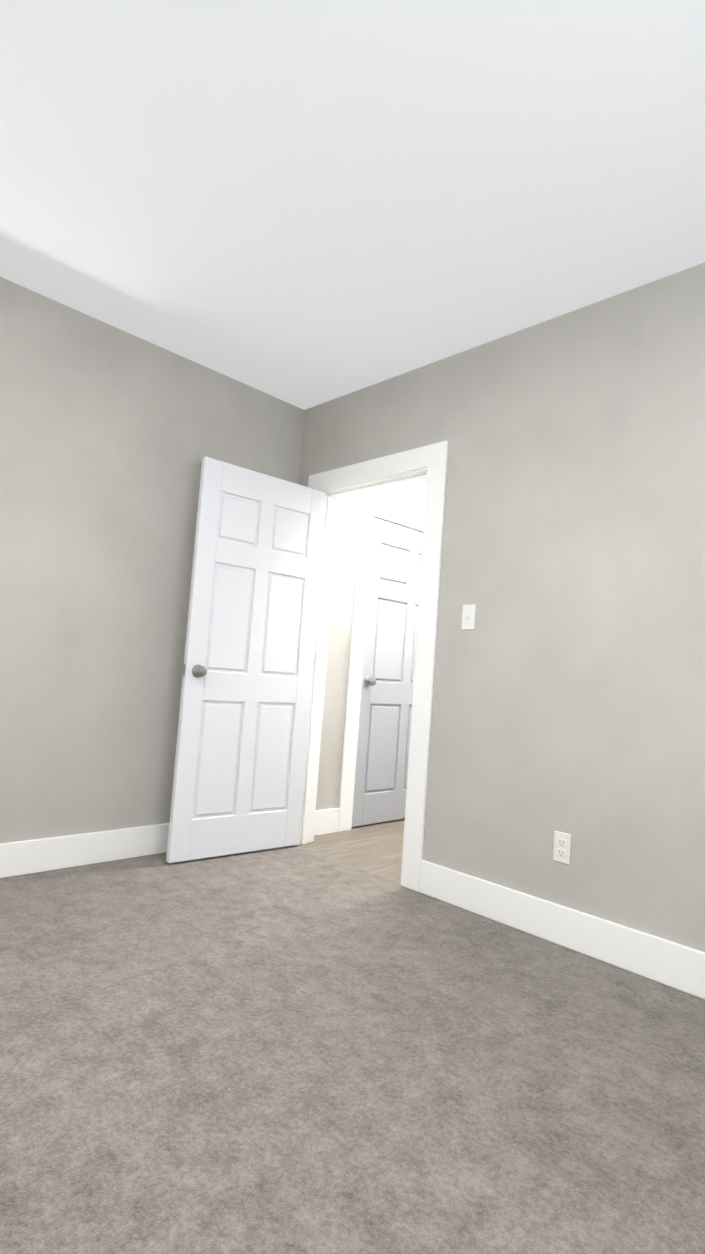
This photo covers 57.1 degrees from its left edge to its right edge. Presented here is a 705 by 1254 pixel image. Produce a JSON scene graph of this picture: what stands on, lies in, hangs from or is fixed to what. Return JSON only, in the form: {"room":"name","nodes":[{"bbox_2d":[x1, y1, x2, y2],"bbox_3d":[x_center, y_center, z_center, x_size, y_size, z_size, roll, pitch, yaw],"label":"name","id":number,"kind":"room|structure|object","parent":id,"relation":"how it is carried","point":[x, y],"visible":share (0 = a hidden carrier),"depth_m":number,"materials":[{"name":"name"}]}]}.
{"room":"empty bedroom","nodes":[
{"label":"empty bedroom","id":0,"kind":"room"},
{"bbox_2d":[0,277,303,842],"bbox_3d":[-1.834,-0.254,2.525,3.965,2.550,0.120,8,-6,-44],"label":"wall","id":1,"kind":"structure","parent":0,"point":[111,436],"depth_m":3.06,"materials":[{"name":"paint"}]},
{"bbox_2d":[0,823,168,877],"bbox_3d":[-1.825,0.948,2.428,3.845,0.145,0.030,8,-6,-44],"label":"baseboard","id":2,"kind":"structure","parent":1,"relation":"attached to","point":[17,858],"depth_m":2.99,"materials":[{"name":"white wood"}]},
{"bbox_2d":[298,819,404,883],"bbox_3d":[1.448,1.415,3.963,3.035,0.100,2.430,8,-6,-44],"label":"floor","id":3,"kind":"structure","parent":0,"point":[376,848],"depth_m":3.65,"materials":[{"name":"beige wood"}]},
{"bbox_2d":[0,845,704,1253],"bbox_3d":[-0.628,1.063,1.109,3.965,0.100,3.830,8,-6,-44],"label":"floor","id":4,"kind":"structure","parent":0,"point":[294,1049],"depth_m":1.58,"materials":[{"name":"grey carpet"}]},
{"bbox_2d":[0,0,704,409],"bbox_3d":[-0.439,-1.573,1.296,3.965,0.100,3.830,8,-6,-44],"label":"ceiling","id":5,"kind":"structure","parent":0,"point":[304,204],"depth_m":2.04,"materials":[{"name":"white paint"}]},
{"bbox_2d":[316,479,426,810],"bbox_3d":[0.765,0.102,4.912,2.885,2.550,0.120,8,-6,-44],"label":"wall","id":6,"kind":"structure","parent":0,"point":[411,496],"depth_m":4.00,"materials":[{"name":"paint"}]},
{"bbox_2d":[314,808,339,835],"bbox_3d":[-0.191,1.168,3.876,0.297,0.145,0.016,8,-6,-44],"label":"baseboard","id":7,"kind":"structure","parent":6,"relation":"attached to","point":[326,821],"depth_m":3.88,"materials":[{"name":"white wood"}]},
{"bbox_2d":[338,493,423,831],"bbox_3d":[0.346,0.259,4.488,1.136,2.118,0.139,8,-6,-44],"label":"door frame","id":8,"kind":"structure","parent":6,"relation":"attached to","point":[371,507],"depth_m":4.09,"materials":[{"name":"white wood"}]},
{"bbox_2d":[352,517,422,826],"bbox_3d":[0.367,0.315,4.465,0.904,1.986,0.167,8,-6,-44],"label":"door","id":9,"kind":"structure","parent":6,"relation":"in","point":[382,760],"depth_m":4.31,"materials":[{"name":"grey wood"}]},
{"bbox_2d":[298,262,704,951],"bbox_3d":[0.916,-0.050,2.627,0.120,2.550,3.830,8,-6,-44],"label":"wall","id":10,"kind":"structure","parent":0,"point":[570,684],"depth_m":2.59,"materials":[{"name":"paint"}]},
{"bbox_2d":[166,456,325,862],"bbox_3d":[-0.519,0.177,3.418,0.782,1.986,0.167,8,-5,-40],"label":"bedroom door","id":11,"kind":"structure","parent":10,"relation":"in","point":[240,755],"depth_m":3.37,"materials":[{"name":"white wood"}]},
{"bbox_2d":[300,440,448,891],"bbox_3d":[0.076,0.166,3.450,0.156,2.118,1.014,8,-6,-44],"label":"door frame","id":12,"kind":"structure","parent":10,"relation":"attached to","point":[428,463],"depth_m":3.15,"materials":[{"name":"white wood"}]},
{"bbox_2d":[461,604,475,629],"bbox_3d":[0.520,-0.046,2.928,0.021,0.115,0.070,8,-6,-44],"label":"light switch","id":13,"kind":"object","parent":10,"relation":"attached to","point":[468,616],"visible":1,"depth_m":2.93,"materials":[{"name":"white plastic"}]},
{"bbox_2d":[419,860,704,998],"bbox_3d":[0.854,1.140,2.420,0.016,0.145,1.546,8,-6,-44],"label":"baseboard","id":14,"kind":"structure","parent":10,"relation":"attached to","point":[665,962],"depth_m":2.43,"materials":[{"name":"white wood"}]},
{"bbox_2d":[553,831,570,864],"bbox_3d":[0.811,0.854,2.511,0.009,0.115,0.070,8,-6,-44],"label":"electrical outlet","id":15,"kind":"object","parent":10,"relation":"attached to","point":[562,848],"visible":1,"depth_m":2.51,"materials":[{"name":"white plastic"}]}
]}

